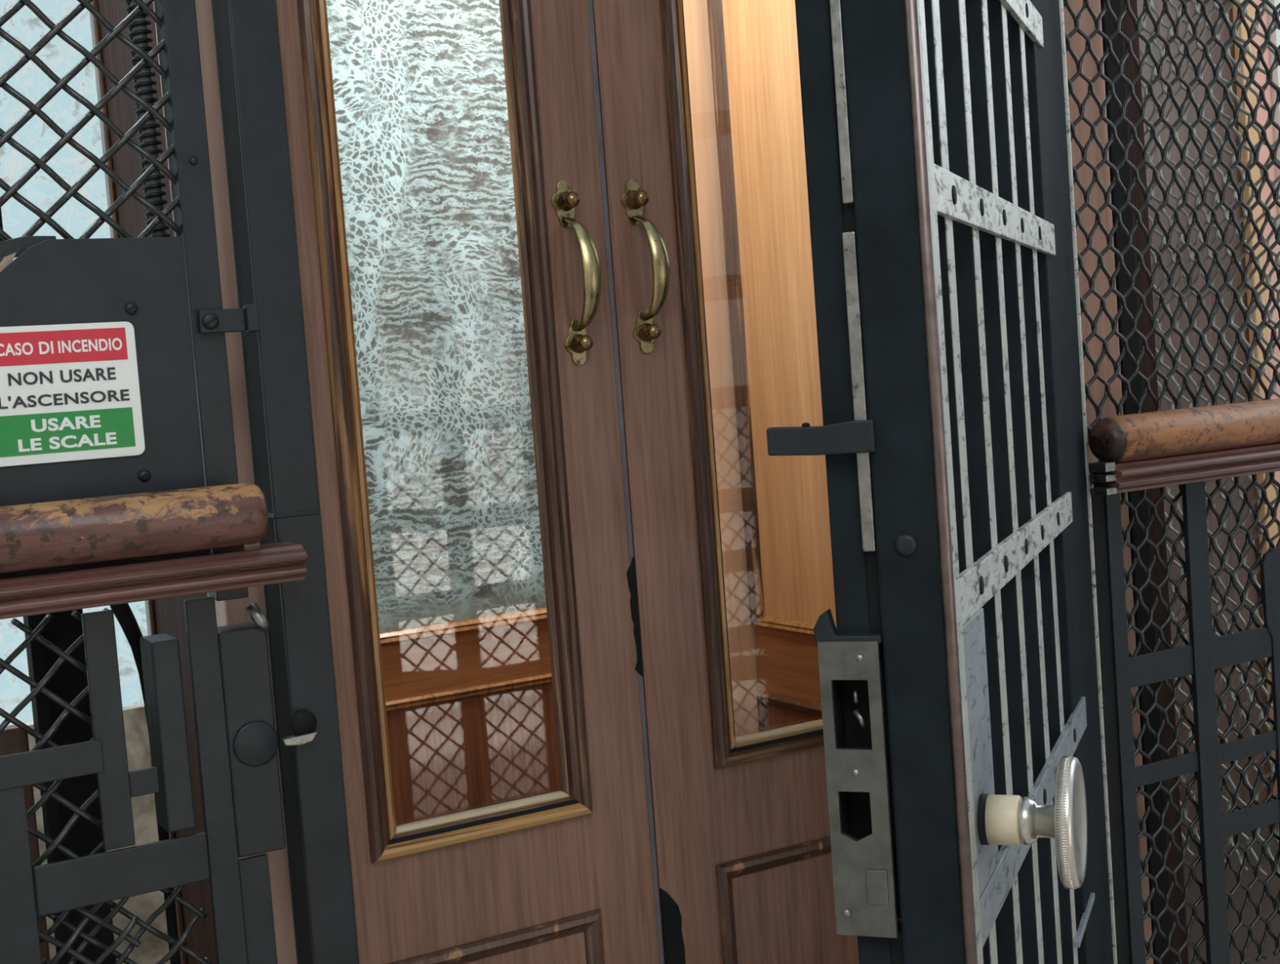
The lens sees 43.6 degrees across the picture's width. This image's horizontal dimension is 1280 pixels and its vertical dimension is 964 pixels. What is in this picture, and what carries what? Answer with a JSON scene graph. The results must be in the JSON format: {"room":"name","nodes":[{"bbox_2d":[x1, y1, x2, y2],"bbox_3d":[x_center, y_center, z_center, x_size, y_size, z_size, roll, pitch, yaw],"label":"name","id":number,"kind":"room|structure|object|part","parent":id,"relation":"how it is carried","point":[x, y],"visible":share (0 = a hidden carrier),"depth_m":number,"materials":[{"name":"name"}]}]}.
{"room":"elevator landing","nodes":[
{"label":"elevator landing","id":0,"kind":"room"},
{"bbox_2d":[8,703,170,963],"bbox_3d":[-2.023,-0.316,1.830,3.180,3.000,0.080,-6,4,-30],"label":"wall","id":1,"kind":"structure","parent":0,"point":[152,948],"depth_m":2.51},
{"bbox_2d":[0,0,147,724],"bbox_3d":[-1.199,-0.405,2.285,1.170,1.600,0.050,-6,4,-30],"label":"window","id":2,"kind":"structure","parent":1,"relation":"in","point":[30,81],"depth_m":2.46,"materials":[{"name":"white glass"}]},
{"bbox_2d":[752,0,1279,834],"bbox_3d":[1.403,-0.695,3.830,2.850,3.000,0.060,-6,4,-30],"label":"wall","id":3,"kind":"structure","parent":0,"point":[1217,90],"depth_m":3.76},
{"bbox_2d":[1232,0,1279,795],"bbox_3d":[1.457,-0.697,3.812,0.045,3.000,0.025,-6,4,-30],"label":"trim","id":4,"kind":"structure","parent":3,"relation":"attached to","point":[1257,211],"depth_m":3.81,"materials":[{"name":"beige wood"}]},
{"bbox_2d":[1267,0,1279,226],"bbox_3d":[1.960,-1.315,4.092,1.052,1.320,0.020,-6,4,-30],"label":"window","id":5,"kind":"structure","parent":3,"relation":"in","point":[1275,36],"depth_m":3.85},
{"bbox_2d":[1182,822,1279,963],"bbox_3d":[-0.154,1.031,2.586,7.100,0.050,1.800,-6,4,-30],"label":"floor","id":6,"kind":"structure","parent":0,"point":[1196,933],"depth_m":3.27,"materials":[{"name":"stone"}]},
{"bbox_2d":[0,724,49,963],"bbox_3d":[-0.764,0.687,1.501,0.436,0.858,0.020,-6,4,-30],"label":"board","id":7,"kind":"object","parent":6,"relation":"on","point":[13,740],"visible":0.02,"depth_m":1.57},
{"bbox_2d":[0,208,116,963],"bbox_3d":[-0.571,0.047,1.536,0.052,2.100,0.030,-6,4,-30],"label":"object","id":8,"kind":"object","parent":6,"relation":"on","point":[63,629],"visible":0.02,"depth_m":1.54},
{"bbox_2d":[211,0,359,963],"bbox_3d":[-0.340,-0.018,1.504,0.058,2.200,0.070,-6,4,-30],"label":"door frame","id":9,"kind":"structure","parent":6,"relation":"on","point":[246,36],"depth_m":1.49,"materials":[{"name":"black paint"}]},
{"bbox_2d":[0,0,285,963],"bbox_3d":[-0.564,0.032,1.366,0.495,2.050,0.060,-6,4,-30],"label":"screen","id":10,"kind":"object","parent":9,"relation":"attached to","point":[168,288],"visible":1,"depth_m":1.43,"materials":[{"name":"black metal"}]},
{"bbox_2d":[0,321,145,466],"bbox_3d":[-0.511,-0.075,1.375,0.158,0.118,0.003,-6,4,-30],"label":"safety sign","id":11,"kind":"object","parent":10,"relation":"attached to","point":[68,392],"visible":1,"depth_m":1.38,"materials":[{"name":"white plastic"}]},
{"bbox_3d":[-0.588,-0.045,1.336,0.437,0.310,0.003,-6,4,-30],"label":"sheet panel","id":12,"kind":"part","parent":10,"relation":"part of","materials":[{"name":"black paint"}]},
{"bbox_2d":[110,603,181,963],"bbox_3d":[-0.446,0.580,1.520,0.042,1.022,0.017,-6,4,-30],"label":"cable","id":13,"kind":"object","parent":10,"relation":"hanging from","point":[123,613],"visible":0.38,"depth_m":1.50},
{"bbox_2d":[124,0,170,237],"bbox_3d":[-0.472,-0.559,1.466,0.023,0.900,0.023,-6,4,-30],"label":"coil spring","id":14,"kind":"object","parent":10,"relation":"attached to","point":[138,35],"visible":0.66,"depth_m":1.47,"materials":[{"name":"grey paint"}]},
{"bbox_2d":[0,483,307,619],"bbox_3d":[-0.529,0.066,1.324,0.506,0.092,0.068,-6,4,-30],"label":"handrail","id":15,"kind":"object","parent":10,"relation":"attached to","point":[61,533],"visible":1,"depth_m":1.36,"materials":[{"name":"brown wood"}]},
{"bbox_3d":[-0.541,0.049,1.308,0.472,0.055,0.055,-6,4,-30],"label":"rail","id":16,"kind":"part","parent":15,"relation":"part of","materials":[{"name":"brown wood"}]},
{"bbox_3d":[-0.529,0.096,1.330,0.506,0.033,0.058,-6,4,-30],"label":"rail moulding","id":17,"kind":"part","parent":15,"relation":"part of","materials":[{"name":"brown wood"}]},
{"bbox_2d":[89,0,1153,963],"bbox_3d":[-0.070,-0.142,2.196,1.253,2.280,0.760,-6,4,-30],"label":"car","id":18,"kind":"object","parent":6,"relation":"on","point":[419,86],"visible":0.18,"depth_m":2.47,"materials":[{"name":"red wood"}]},
{"bbox_3d":[-0.522,-0.069,1.967,0.050,2.230,0.668,-6,4,-30],"label":"casing","id":19,"kind":"part","parent":18,"relation":"part of","materials":[{"name":"black metal"}]},
{"bbox_3d":[-0.275,-0.388,2.465,0.776,1.210,0.005,-6,4,-30],"label":"frosted pane","id":20,"kind":"part","parent":18,"relation":"part of","materials":[{"name":"white glass"}]},
{"bbox_3d":[-0.207,0.580,2.531,0.770,0.741,0.028,-6,4,-30],"label":"rail","id":21,"kind":"part","parent":18,"relation":"part of","materials":[{"name":"brown wood"}]},
{"bbox_2d":[275,0,664,963],"bbox_3d":[-0.171,-0.068,1.693,0.359,2.190,0.077,-6,4,-30],"label":"door","id":22,"kind":"structure","parent":18,"relation":"attached to","point":[569,875],"depth_m":1.73,"materials":[{"name":"brown wood"}]},
{"bbox_3d":[-0.214,-0.268,1.672,0.258,1.302,0.024,-6,4,-30],"label":"moulding","id":23,"kind":"part","parent":22,"relation":"part of","materials":[{"name":"brown wood"}]},
{"bbox_3d":[-0.167,0.368,1.712,0.258,0.023,0.024,-6,4,-30],"label":"moulding","id":24,"kind":"part","parent":22,"relation":"part of","materials":[{"name":"brown wood"}]},
{"bbox_3d":[-0.141,0.687,1.728,0.259,0.399,0.009,-6,4,-30],"label":"panel moulding","id":25,"kind":"part","parent":22,"relation":"part of","materials":[{"name":"brown wood"}]},
{"bbox_3d":[-0.059,-0.227,1.733,0.023,0.124,0.040,-6,4,-30],"label":"pull handle","id":26,"kind":"part","parent":22,"relation":"part of","materials":[{"name":"gold metal"}]},
{"bbox_3d":[-0.110,0.571,2.568,0.588,0.506,0.004,-6,4,-30],"label":"panel","id":27,"kind":"part","parent":18,"relation":"part of","materials":[{"name":"red wood"}]},
{"bbox_3d":[-0.245,-0.142,2.495,0.924,2.190,0.028,-6,4,-30],"label":"panel","id":28,"kind":"part","parent":18,"relation":"part of","materials":[{"name":"brown wood"}]},
{"bbox_3d":[0.290,-0.396,2.436,0.014,1.298,0.586,-6,4,-30],"label":"moulding","id":29,"kind":"part","parent":18,"relation":"part of","materials":[{"name":"brown wood"}]},
{"bbox_2d":[592,0,900,963],"bbox_3d":[0.139,-0.102,1.871,0.356,2.190,0.077,-6,4,-30],"label":"door","id":30,"kind":"structure","parent":18,"relation":"attached to","point":[742,830],"depth_m":1.83,"materials":[{"name":"brown wood"}]},
{"bbox_3d":[0.016,-0.240,1.776,0.023,0.118,0.040,-6,4,-30],"label":"pull handle","id":31,"kind":"part","parent":30,"relation":"part of","materials":[{"name":"gold metal"}]},
{"bbox_3d":[0.147,-0.318,1.879,0.249,1.283,0.024,-6,4,-30],"label":"moulding","id":32,"kind":"part","parent":30,"relation":"part of","materials":[{"name":"brown wood"}]},
{"bbox_3d":[0.193,0.310,1.918,0.249,0.023,0.024,-6,4,-30],"label":"moulding","id":33,"kind":"part","parent":30,"relation":"part of","materials":[{"name":"brown wood"}]},
{"bbox_3d":[0.216,0.639,1.933,0.257,0.415,0.009,-6,4,-30],"label":"panel moulding","id":34,"kind":"part","parent":30,"relation":"part of","materials":[{"name":"brown wood"}]},
{"bbox_3d":[0.351,0.307,2.475,0.002,0.115,0.608,-6,4,-30],"label":"rail","id":35,"kind":"part","parent":18,"relation":"part of","materials":[{"name":"brown wood"}]},
{"bbox_3d":[0.364,0.587,2.498,0.011,0.447,0.586,-6,4,-30],"label":"moulding","id":36,"kind":"part","parent":18,"relation":"part of","materials":[{"name":"brown wood"}]},
{"bbox_3d":[0.339,0.241,2.477,0.011,0.019,0.586,-6,4,-30],"label":"moulding","id":37,"kind":"part","parent":18,"relation":"part of","materials":[{"name":"brown wood"}]},
{"bbox_3d":[0.367,0.587,2.500,0.003,0.407,0.546,-6,4,-30],"label":"panel","id":38,"kind":"part","parent":18,"relation":"part of","materials":[{"name":"red wood"}]},
{"bbox_2d":[1100,0,1188,963],"bbox_3d":[0.691,-0.191,2.238,0.094,2.300,0.045,-6,4,-30],"label":"metal post","id":39,"kind":"object","parent":6,"relation":"on","point":[1127,27],"visible":0.46,"depth_m":2.24,"materials":[{"name":"brown metal"}]},
{"bbox_2d":[1062,0,1279,963],"bbox_3d":[0.807,-0.103,2.143,0.584,2.120,0.028,-6,4,-30],"label":"screen","id":40,"kind":"object","parent":6,"relation":"on","point":[1202,658],"visible":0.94,"depth_m":2.10,"materials":[{"name":"black metal"}]},
{"bbox_2d":[766,0,1117,963],"bbox_3d":[0.357,-0.059,1.561,0.198,2.070,0.947,-3,4,22],"label":"gate","id":41,"kind":"object","parent":40,"relation":"attached to","point":[960,671],"visible":1,"depth_m":1.17,"materials":[{"name":"black metal"}]},
{"bbox_3d":[0.125,-0.499,1.116,0.010,1.103,0.008,-3,4,22],"label":"lock rod","id":42,"kind":"part","parent":41,"relation":"part of","materials":[{"name":"metal"}]},
{"bbox_3d":[0.158,0.258,1.164,0.024,0.006,0.004,-3,4,22],"label":"plate corner","id":43,"kind":"part","parent":41,"relation":"part of","materials":[{"name":"metal"}]},
{"bbox_3d":[0.158,0.223,1.161,0.044,0.217,0.004,-3,4,22],"label":"lock plate","id":44,"kind":"part","parent":41,"relation":"part of","materials":[{"name":"metal"}]},
{"bbox_3d":[0.160,0.166,1.169,0.011,0.027,0.005,-1,5,40],"label":"lever","id":45,"kind":"part","parent":41,"relation":"part of","materials":[{"name":"metal"}]},
{"bbox_3d":[0.254,0.250,1.187,0.011,0.037,0.037,-3,4,22],"label":"knob","id":46,"kind":"part","parent":41,"relation":"part of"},
{"bbox_2d":[1088,398,1279,495],"bbox_3d":[0.801,-0.058,2.090,0.574,0.094,0.059,-6,4,-30],"label":"handrail","id":47,"kind":"object","parent":40,"relation":"attached to","point":[1138,451],"visible":1,"depth_m":1.99,"materials":[{"name":"brown wood"}]},
{"bbox_3d":[0.568,-0.050,1.956,0.018,0.057,0.057,-6,4,-30],"label":"rail","id":48,"kind":"part","parent":47,"relation":"part of","materials":[{"name":"brown wood"}]},
{"bbox_3d":[0.812,-0.030,2.094,0.557,0.036,0.048,-6,4,-30],"label":"rail moulding","id":49,"kind":"part","parent":47,"relation":"part of","materials":[{"name":"brown wood"}]},
{"bbox_3d":[0.804,-0.076,2.091,0.564,0.059,0.059,-6,4,-30],"label":"rail","id":50,"kind":"part","parent":47,"relation":"part of","materials":[{"name":"brown wood"}]},
{"bbox_2d":[1137,0,1279,878],"bbox_3d":[0.900,-0.273,2.517,0.009,1.802,0.533,-6,4,-30],"label":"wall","id":51,"kind":"structure","parent":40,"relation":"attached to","point":[1196,5],"depth_m":2.52,"materials":[{"name":"metal"}]}
]}

